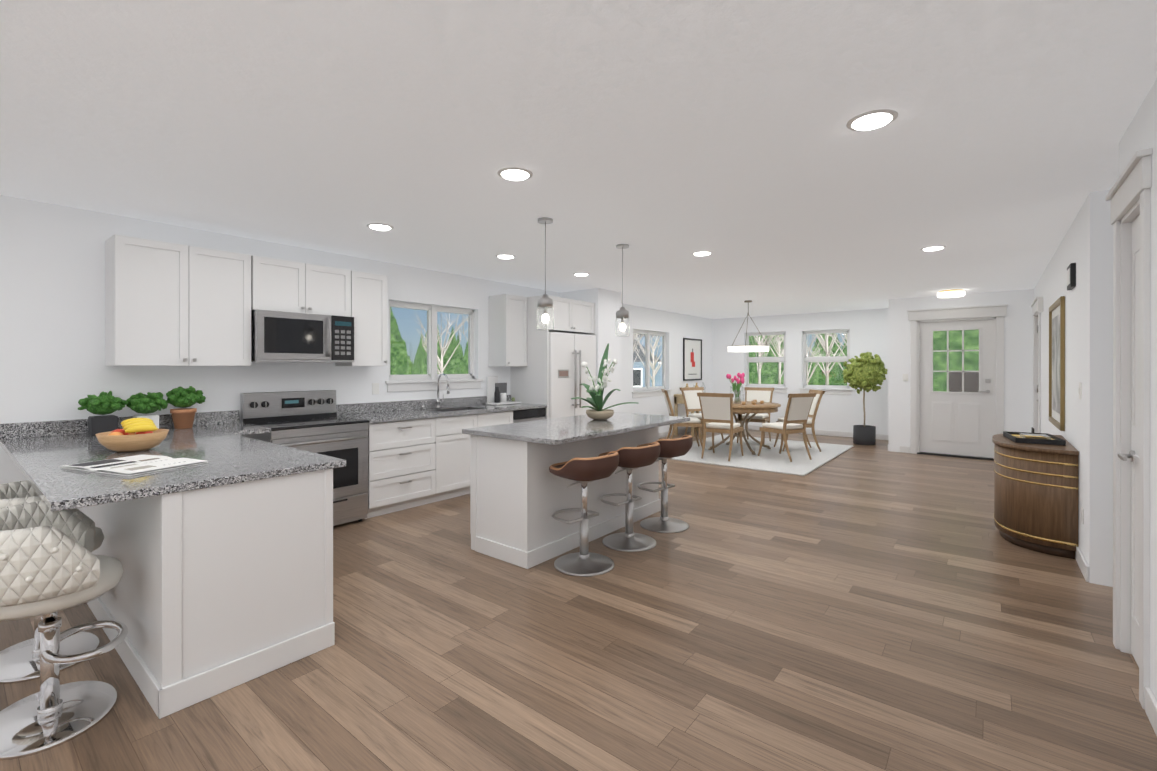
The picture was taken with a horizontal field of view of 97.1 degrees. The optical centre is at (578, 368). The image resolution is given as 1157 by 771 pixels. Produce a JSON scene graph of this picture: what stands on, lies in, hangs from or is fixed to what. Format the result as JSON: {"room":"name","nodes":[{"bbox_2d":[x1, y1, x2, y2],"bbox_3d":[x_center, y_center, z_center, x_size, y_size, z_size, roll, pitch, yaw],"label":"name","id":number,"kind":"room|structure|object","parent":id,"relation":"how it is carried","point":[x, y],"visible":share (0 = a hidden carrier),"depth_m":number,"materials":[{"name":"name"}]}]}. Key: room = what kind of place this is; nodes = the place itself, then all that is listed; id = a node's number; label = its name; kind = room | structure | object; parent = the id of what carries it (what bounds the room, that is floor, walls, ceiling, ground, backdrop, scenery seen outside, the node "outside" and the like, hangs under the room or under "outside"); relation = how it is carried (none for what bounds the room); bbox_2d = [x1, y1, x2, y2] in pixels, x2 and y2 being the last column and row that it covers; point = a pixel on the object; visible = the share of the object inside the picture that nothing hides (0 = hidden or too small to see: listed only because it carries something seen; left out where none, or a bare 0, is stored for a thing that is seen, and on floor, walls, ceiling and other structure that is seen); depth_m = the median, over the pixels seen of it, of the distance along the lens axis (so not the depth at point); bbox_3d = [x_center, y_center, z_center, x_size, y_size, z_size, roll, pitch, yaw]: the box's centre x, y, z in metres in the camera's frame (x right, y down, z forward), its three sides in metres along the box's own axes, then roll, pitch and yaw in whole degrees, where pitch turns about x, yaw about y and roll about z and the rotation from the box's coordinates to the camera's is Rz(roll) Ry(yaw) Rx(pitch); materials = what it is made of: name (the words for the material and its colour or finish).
{"room":"dining room and kitchen","nodes":[
{"label":"dining room and kitchen","id":0,"kind":"room"},
{"bbox_2d":[0,195,711,483],"bbox_3d":[-1.620,0.124,6.262,0.166,2.550,15.460,0,0,39],"label":"wall","id":1,"kind":"structure","parent":0,"point":[53,367],"depth_m":3.91,"materials":[{"name":"white paint"}]},
{"bbox_2d":[0,413,195,440],"bbox_3d":[-3.482,0.420,3.789,0.023,0.105,1.070,0,0,39],"label":"backsplash","id":2,"kind":"structure","parent":1,"relation":"attached to","point":[43,428],"depth_m":3.55,"materials":[{"name":"grey stone"}]},
{"bbox_2d":[105,234,252,365],"bbox_3d":[-3.106,-0.478,4.011,0.330,0.920,0.850,0,0,39],"label":"upper cabinet","id":3,"kind":"object","parent":1,"relation":"attached to","point":[169,304],"depth_m":3.85,"materials":[{"name":"white wood"}]},
{"bbox_2d":[253,256,352,316],"bbox_3d":[-2.571,-0.714,4.678,0.330,0.450,0.840,0,0,39],"label":"upper cabinet","id":4,"kind":"object","parent":1,"relation":"attached to","point":[278,285],"depth_m":4.55,"materials":[{"name":"white wood"}]},
{"bbox_2d":[251,310,353,362],"bbox_3d":[-2.517,-0.269,4.635,0.449,0.430,0.830,0,0,39],"label":"microwave","id":5,"kind":"object","parent":4,"relation":"attached to","point":[279,336],"visible":0.96,"depth_m":4.47,"materials":[{"name":"silver metal"}]},
{"bbox_2d":[335,271,386,365],"bbox_3d":[-2.189,-0.480,5.157,0.330,0.920,0.375,0,0,39],"label":"upper cabinet","id":6,"kind":"object","parent":1,"relation":"attached to","point":[369,289],"depth_m":5.06,"materials":[{"name":"white wood"}]},
{"bbox_2d":[385,300,482,391],"bbox_3d":[-1.712,-0.246,6.098,0.165,1.010,1.350,0,0,39],"label":"kitchen window","id":7,"kind":"structure","parent":1,"relation":"in","point":[420,382],"depth_m":6.09,"materials":[{"name":"white wood"}]},
{"bbox_2d":[489,294,526,365],"bbox_3d":[-0.914,-0.482,6.724,0.360,0.920,0.386,0,0,39],"label":"upper cabinet","id":8,"kind":"object","parent":1,"relation":"attached to","point":[507,329],"visible":1,"depth_m":6.60,"materials":[{"name":"white wood"}]},
{"bbox_2d":[632,329,671,397],"bbox_3d":[1.394,-0.087,9.978,0.165,1.280,1.470,0,0,39],"label":"dining room window","id":9,"kind":"structure","parent":1,"relation":"in","point":[641,392],"depth_m":9.98,"materials":[{"name":"white wood"}]},
{"bbox_2d":[683,338,701,380],"bbox_3d":[2.522,-0.189,11.284,0.027,0.920,0.880,0,0,39],"label":"framed picture","id":10,"kind":"object","parent":1,"relation":"attached to","point":[692,359],"visible":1,"depth_m":11.28,"materials":[{"name":"grey paper"}]},
{"bbox_2d":[0,429,1156,770],"bbox_3d":[1.629,1.428,3.662,8.490,0.050,15.460,0,0,39],"label":"floor","id":11,"kind":"structure","parent":0,"point":[878,605],"depth_m":2.49,"materials":[{"name":"brown wood"}]},
{"bbox_2d":[0,480,105,683],"bbox_3d":[-2.628,0.990,2.461,0.609,0.830,0.539,0,0,35],"label":"stool","id":12,"kind":"object","parent":11,"relation":"on","point":[19,662],"visible":0.21,"depth_m":2.47,"materials":[{"name":"silver metal"}]},
{"bbox_2d":[0,501,127,759],"bbox_3d":[-2.147,0.990,2.031,0.609,0.830,0.539,0,0,45],"label":"stool","id":13,"kind":"object","parent":11,"relation":"on","point":[51,564],"visible":1,"depth_m":1.98,"materials":[{"name":"white leather"}]},
{"bbox_2d":[84,505,99,620],"bbox_3d":[-2.586,0.956,3.245,0.655,0.896,0.700,0,0,39],"label":"base cabinet","id":14,"kind":"object","parent":11,"relation":"on","point":[94,513],"depth_m":2.92,"materials":[{"name":"wood"}]},
{"bbox_2d":[100,501,119,652],"bbox_3d":[-2.160,0.956,2.904,0.664,0.896,0.700,0,0,39],"label":"base cabinet","id":15,"kind":"object","parent":11,"relation":"on","point":[109,514],"depth_m":2.67,"materials":[{"name":"wood"}]},
{"bbox_2d":[120,465,339,718],"bbox_3d":[-1.726,0.957,2.552,0.681,0.896,0.706,0,0,39],"label":"base cabinet","id":16,"kind":"object","parent":11,"relation":"on","point":[224,555],"depth_m":2.28,"materials":[{"name":"wood"}]},
{"bbox_2d":[0,425,345,511],"bbox_3d":[-2.513,0.491,3.012,2.507,0.035,1.070,0,0,39],"label":"countertop","id":17,"kind":"structure","parent":16,"relation":"on","point":[229,457],"depth_m":2.57,"materials":[{"name":"grey stone"}]},
{"bbox_2d":[78,391,127,435],"bbox_3d":[-3.379,0.317,3.641,0.246,0.308,0.264,0,0,39],"label":"herb pot","id":18,"kind":"object","parent":17,"relation":"on","point":[103,403],"visible":1,"depth_m":3.59,"materials":[{"name":"grey"}]},
{"bbox_2d":[95,418,168,451],"bbox_3d":[-2.556,0.379,2.938,0.320,0.185,0.320,0,0,39],"label":"fruit bowl","id":19,"kind":"object","parent":17,"relation":"on","point":[137,434],"visible":1,"depth_m":2.87,"materials":[{"name":"brown wood"}]},
{"bbox_2d":[60,455,207,475],"bbox_3d":[-2.150,0.466,2.485,0.520,0.014,0.340,0,0,21],"label":"magazine","id":20,"kind":"object","parent":17,"relation":"on","point":[133,465],"visible":1,"depth_m":2.44,"materials":[{"name":"white paper"}]},
{"bbox_2d":[126,392,167,428],"bbox_3d":[-3.220,0.324,3.830,0.258,0.292,0.253,0,0,39],"label":"herb pot","id":21,"kind":"object","parent":17,"relation":"on","point":[144,404],"visible":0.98,"depth_m":3.78,"materials":[{"name":"white ceramic"}]},
{"bbox_2d":[166,386,205,428],"bbox_3d":[-3.092,0.306,4.028,0.238,0.328,0.253,0,0,39],"label":"herb pot","id":22,"kind":"object","parent":17,"relation":"on","point":[182,399],"visible":0.94,"depth_m":3.96,"materials":[{"name":"brown ceramic"}]},
{"bbox_2d":[240,390,368,525],"bbox_3d":[-2.409,0.809,4.544,0.735,1.185,0.816,0,0,39],"label":"range","id":23,"kind":"object","parent":11,"relation":"on","point":[310,421],"visible":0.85,"depth_m":4.52,"materials":[{"name":"grey metal"}]},
{"bbox_2d":[364,417,443,518],"bbox_3d":[-1.936,0.955,5.214,0.656,0.890,0.787,0,0,39],"label":"base cabinet","id":24,"kind":"object","parent":11,"relation":"on","point":[415,463],"depth_m":5.00,"materials":[{"name":"white wood"}]},
{"bbox_2d":[196,395,546,434],"bbox_3d":[-1.777,0.435,5.387,0.686,0.140,3.552,0,0,39],"label":"countertop","id":25,"kind":"structure","parent":24,"relation":"on","point":[231,423],"depth_m":5.30,"materials":[{"name":"stone"}]},
{"bbox_2d":[422,373,449,408],"bbox_3d":[-1.617,0.264,5.879,0.234,0.407,0.298,0,0,39],"label":"faucet","id":26,"kind":"object","parent":25,"relation":"on","point":[438,401],"visible":1,"depth_m":5.96,"materials":[{"name":"silver metal"}]},
{"bbox_2d":[425,407,483,411],"bbox_3d":[-1.408,0.568,5.875,0.394,0.190,0.674,0,0,39],"label":"sink","id":27,"kind":"object","parent":25,"relation":"in","point":[454,409],"visible":0.04,"depth_m":6.09,"materials":[{"name":"silver metal"}]},
{"bbox_2d":[486,376,520,404],"bbox_3d":[-1.014,0.286,6.636,0.256,0.360,0.520,0,0,39],"label":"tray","id":28,"kind":"object","parent":25,"relation":"on","point":[496,393],"visible":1,"depth_m":6.65,"materials":[{"name":"white ceramic"}]},
{"bbox_2d":[512,408,545,422],"bbox_3d":[-0.829,0.956,6.539,0.687,0.885,0.570,0,0,39],"label":"dishwasher","id":29,"kind":"object","parent":11,"relation":"on","point":[526,415],"visible":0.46,"depth_m":6.34,"materials":[{"name":"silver metal"}]},
{"bbox_2d":[510,295,594,418],"bbox_3d":[-0.340,0.227,7.182,0.686,2.340,1.036,0,0,39],"label":"enclosure","id":30,"kind":"object","parent":11,"relation":"on","point":[529,383],"visible":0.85,"depth_m":6.76,"materials":[{"name":"white wood"}]},
{"bbox_2d":[470,428,660,568],"bbox_3d":[-0.036,0.954,4.502,0.672,0.895,1.862,0,0,39],"label":"kitchen island","id":31,"kind":"object","parent":11,"relation":"on","point":[520,494],"depth_m":3.84,"materials":[{"name":"wood"}]},
{"bbox_2d":[462,412,689,443],"bbox_3d":[0.083,0.489,4.425,0.960,0.035,1.960,0,0,39],"label":"island countertop","id":32,"kind":"structure","parent":31,"relation":"on","point":[563,430],"depth_m":4.07,"materials":[{"name":"grey stone"}]},
{"bbox_2d":[571,344,638,419],"bbox_3d":[0.158,0.119,4.682,0.581,0.700,0.561,0,0,39],"label":"planter","id":33,"kind":"object","parent":32,"relation":"on","point":[597,402],"visible":1,"depth_m":4.62,"materials":[{"name":"beige stone"}]},
{"bbox_2d":[549,332,595,418],"bbox_3d":[-0.286,0.462,7.154,0.744,1.870,0.980,0,0,39],"label":"fridge","id":34,"kind":"object","parent":11,"relation":"on","point":[569,353],"visible":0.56,"depth_m":6.87,"materials":[{"name":"white metal"}]},
{"bbox_2d":[549,451,618,576],"bbox_3d":[0.024,1.001,3.669,0.476,0.803,0.430,0,0,45],"label":"stool","id":35,"kind":"object","parent":11,"relation":"on","point":[584,562],"visible":1,"depth_m":3.57,"materials":[{"name":"brown leather"}]},
{"bbox_2d":[598,442,659,551],"bbox_3d":[0.393,1.001,4.130,0.476,0.803,0.430,0,0,45],"label":"stool","id":36,"kind":"object","parent":11,"relation":"on","point":[629,539],"visible":0.83,"depth_m":4.03,"materials":[{"name":"brown leather"}]},
{"bbox_2d":[637,435,692,532],"bbox_3d":[0.749,1.000,4.574,0.476,0.803,0.430,0,0,45],"label":"stool","id":37,"kind":"object","parent":11,"relation":"on","point":[664,522],"visible":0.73,"depth_m":4.49,"materials":[{"name":"silver metal"}]},
{"bbox_2d":[674,382,710,436],"bbox_3d":[2.488,0.853,10.878,0.450,1.078,1.100,0,0,39],"label":"console","id":38,"kind":"object","parent":11,"relation":"on","point":[678,398],"visible":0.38,"depth_m":10.57,"materials":[{"name":"brown wood"}]},
{"bbox_2d":[671,434,853,475],"bbox_3d":[2.932,1.384,8.601,2.470,0.022,3.140,0,0,39],"label":"rug","id":39,"kind":"object","parent":11,"relation":"on","point":[772,459],"visible":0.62,"depth_m":8.04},
{"bbox_2d":[661,389,702,446],"bbox_3d":[1.768,0.866,8.700,0.666,1.004,0.540,0,0,4],"label":"dining chair","id":40,"kind":"object","parent":39,"relation":"on","point":[694,422],"visible":0.75,"depth_m":8.48,"materials":[{"name":"brown wood"}]},
{"bbox_2d":[680,387,724,442],"bbox_3d":[2.300,0.865,9.498,0.540,1.004,0.666,0,0,-26],"label":"dining chair","id":41,"kind":"object","parent":39,"relation":"on","point":[691,399],"visible":0.5,"depth_m":9.63,"materials":[{"name":"white fabric"}]},
{"bbox_2d":[697,392,743,461],"bbox_3d":[2.193,0.867,7.840,0.540,1.004,0.666,0,0,34],"label":"dining chair","id":42,"kind":"object","parent":39,"relation":"on","point":[717,410],"visible":1,"depth_m":7.65,"materials":[{"name":"white fabric"}]},
{"bbox_2d":[708,401,780,454],"bbox_3d":[2.725,0.983,8.638,1.288,0.775,1.288,0,0,39],"label":"dining table","id":43,"kind":"object","parent":39,"relation":"on","point":[740,409],"visible":0.71,"depth_m":8.37,"materials":[{"name":"brown wood"}]},
{"bbox_2d":[726,373,744,402],"bbox_3d":[2.684,0.333,8.642,0.339,0.517,0.304,0,0,39],"label":"tulip vase","id":44,"kind":"object","parent":43,"relation":"on","point":[740,382],"visible":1,"depth_m":8.59,"materials":[{"name":"clear glass"}]},
{"bbox_2d":[730,386,763,404],"bbox_3d":[2.818,0.441,8.537,0.449,0.300,0.699,0,0,39],"label":"votive","id":45,"kind":"object","parent":43,"relation":"on","point":[753,402],"visible":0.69,"depth_m":8.40,"materials":[{"name":"clear glass"}]},
{"bbox_2d":[737,387,773,443],"bbox_3d":[3.258,0.865,9.437,0.540,1.004,0.666,0,0,34],"label":"dining chair","id":46,"kind":"object","parent":39,"relation":"on","point":[758,394],"visible":0.44,"depth_m":9.55,"materials":[{"name":"beige fabric"}]},
{"bbox_2d":[758,393,816,461],"bbox_3d":[3.151,0.867,7.778,0.540,1.004,0.666,0,0,-26],"label":"dining chair","id":47,"kind":"object","parent":39,"relation":"on","point":[798,407],"visible":1,"depth_m":7.59,"materials":[{"name":"brown wood"}]},
{"bbox_2d":[774,389,824,451],"bbox_3d":[3.683,0.866,8.576,0.666,1.004,0.540,0,0,4],"label":"dining chair","id":48,"kind":"object","parent":39,"relation":"on","point":[814,407],"visible":0.56,"depth_m":8.36,"materials":[{"name":"brown wood"}]},
{"bbox_2d":[842,352,887,444],"bbox_3d":[5.263,0.547,9.411,0.759,1.694,0.730,0,0,39],"label":"topiary tree","id":49,"kind":"object","parent":11,"relation":"on","point":[866,371],"visible":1,"depth_m":9.23,"materials":[{"name":"green plant"}]},
{"bbox_2d":[992,434,1078,558],"bbox_3d":[3.785,1.002,4.293,0.484,0.800,1.133,0,0,39],"label":"console","id":50,"kind":"object","parent":11,"relation":"on","point":[1036,492],"visible":0.96,"depth_m":3.88,"materials":[{"name":"brown wood"}]},
{"bbox_2d":[1003,427,1065,445],"bbox_3d":[3.814,0.565,4.321,0.300,0.070,0.664,0,0,31],"label":"tray","id":51,"kind":"object","parent":50,"relation":"on","point":[1032,437],"visible":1,"depth_m":4.14,"materials":[{"name":"grey"}]},
{"bbox_2d":[0,0,1156,318],"bbox_3d":[1.629,-1.172,3.658,8.490,0.050,15.460,0,0,39],"label":"ceiling","id":52,"kind":"structure","parent":0,"point":[664,140],"depth_m":2.48,"materials":[{"name":"white paint"}]},
{"bbox_2d":[366,223,393,230],"bbox_3d":[-1.609,-1.142,4.150,0.210,0.012,0.210,0,0,39],"label":"recessed light","id":53,"kind":"object","parent":52,"relation":"in","point":[380,226],"visible":0.98,"depth_m":4.12,"materials":[{"name":"white plastic"}]},
{"bbox_2d":[495,254,515,258],"bbox_3d":[-0.749,-1.144,5.255,0.210,0.012,0.210,0,0,39],"label":"recessed light","id":54,"kind":"object","parent":52,"relation":"in","point":[505,256],"visible":1,"depth_m":5.21,"materials":[{"name":"white plastic"}]},
{"bbox_2d":[497,167,532,180],"bbox_3d":[-0.374,-1.140,3.020,0.210,0.012,0.210,0,0,39],"label":"recessed light","id":55,"kind":"object","parent":52,"relation":"in","point":[514,173],"visible":1,"depth_m":3.00,"materials":[{"name":"white plastic"}]},
{"bbox_2d":[536,217,553,329],"bbox_3d":[-0.257,-0.723,3.952,0.136,0.850,0.136,0,0,39],"label":"pendant light","id":56,"kind":"object","parent":52,"relation":"hanging from","point":[545,301],"visible":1,"depth_m":3.93,"materials":[{"name":"clear glass"}]},
{"bbox_2d":[573,273,589,275],"bbox_3d":[0.035,-1.145,6.267,0.210,0.012,0.210,0,0,39],"label":"recessed light","id":57,"kind":"object","parent":52,"relation":"in","point":[580,274],"visible":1,"depth_m":6.22,"materials":[{"name":"white plastic"}]},
{"bbox_2d":[615,244,629,336],"bbox_3d":[0.412,-0.724,4.787,0.136,0.850,0.136,0,0,39],"label":"pendant light","id":58,"kind":"object","parent":52,"relation":"hanging from","point":[622,313],"visible":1,"depth_m":4.77,"materials":[{"name":"clear glass"}]},
{"bbox_2d":[692,251,712,255],"bbox_3d":[1.237,-1.143,5.112,0.210,0.012,0.210,0,0,39],"label":"recessed light","id":59,"kind":"object","parent":52,"relation":"in","point":[700,253],"visible":1,"depth_m":5.07,"materials":[{"name":"white plastic"}]},
{"bbox_2d":[728,300,768,351],"bbox_3d":[2.910,-0.720,8.770,0.676,0.870,0.676,0,0,39],"label":"pendant light","id":60,"kind":"object","parent":52,"relation":"hanging from","point":[750,348],"visible":1,"depth_m":8.55,"materials":[{"name":"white metal"}]},
{"bbox_2d":[846,109,897,130],"bbox_3d":[1.356,-1.139,2.365,0.210,0.012,0.210,0,0,39],"label":"recessed light","id":61,"kind":"object","parent":52,"relation":"in","point":[872,120],"visible":1,"depth_m":2.34,"materials":[{"name":"white plastic"}]},
{"bbox_2d":[920,245,946,250],"bbox_3d":[3.395,-1.143,4.896,0.210,0.012,0.210,0,0,39],"label":"recessed light","id":62,"kind":"object","parent":52,"relation":"in","point":[932,248],"visible":1,"depth_m":4.86,"materials":[{"name":"white plastic"}]},
{"bbox_2d":[937,289,964,297],"bbox_3d":[5.561,-1.111,7.633,0.340,0.085,0.340,0,0,39],"label":"flush-mount light","id":63,"kind":"object","parent":52,"relation":"attached to","point":[953,293],"visible":1,"depth_m":7.52,"materials":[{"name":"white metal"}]},
{"bbox_2d":[560,288,620,412],"bbox_3d":[0.182,0.121,7.804,0.730,2.550,0.580,0,0,39],"label":"wall","id":64,"kind":"structure","parent":0,"point":[607,304],"depth_m":7.57,"materials":[{"name":"white paint"}]},
{"bbox_2d":[712,308,888,439],"bbox_3d":[4.768,0.117,10.947,3.960,2.550,0.160,0,0,39],"label":"wall","id":65,"kind":"structure","parent":0,"point":[869,330],"depth_m":10.63,"materials":[{"name":"white paint"}]},
{"bbox_2d":[743,331,787,392],"bbox_3d":[4.158,-0.129,11.394,1.010,1.340,0.165,0,0,39],"label":"dining room window","id":66,"kind":"structure","parent":65,"relation":"in","point":[778,388],"depth_m":11.40,"materials":[{"name":"white wood"}]},
{"bbox_2d":[799,329,852,394],"bbox_3d":[5.130,-0.123,10.616,1.020,1.330,0.165,0,0,39],"label":"dining room window","id":67,"kind":"structure","parent":65,"relation":"in","point":[835,389],"depth_m":10.61,"materials":[{"name":"white wood"}]},
{"bbox_2d":[888,298,899,451],"bbox_3d":[5.732,0.119,9.112,0.160,2.550,1.500,0,0,39],"label":"wall","id":68,"kind":"structure","parent":0,"point":[894,375],"depth_m":8.52,"materials":[{"name":"white paint"}]},
{"bbox_2d":[900,289,1033,460],"bbox_3d":[6.072,0.121,7.953,1.820,2.550,0.205,0,0,39],"label":"wall","id":69,"kind":"structure","parent":0,"point":[963,424],"depth_m":7.93,"materials":[{"name":"white paint"}]},
{"bbox_2d":[1031,79,1156,708],"bbox_3d":[3.394,0.132,1.184,2.880,2.550,13.800,0,0,39],"label":"wall","id":70,"kind":"structure","parent":0,"point":[1100,273],"depth_m":2.55,"materials":[{"name":"white paint"}]},
{"bbox_2d":[659,425,1156,735],"bbox_3d":[0.583,1.348,4.395,5.614,0.103,15.297,0,0,39],"label":"baseboard","id":71,"kind":"structure","parent":70,"relation":"attached to","point":[1150,706],"depth_m":3.62,"materials":[{"name":"white wood"}]},
{"bbox_2d":[1049,296,1064,430],"bbox_3d":[4.515,-0.039,4.834,0.027,1.160,1.100,0,0,39],"label":"framed picture","id":72,"kind":"object","parent":70,"relation":"attached to","point":[1057,363],"visible":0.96,"depth_m":4.78,"materials":[{"name":"gold metal"}]},
{"label":"outside","id":73,"kind":"structure","parent":0,"visible":0},
{"bbox_2d":[390,307,978,391],"bbox_3d":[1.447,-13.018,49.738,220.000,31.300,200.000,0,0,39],"label":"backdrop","id":74,"kind":"structure","parent":73,"point":[814,375],"depth_m":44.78,"materials":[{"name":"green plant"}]}
]}

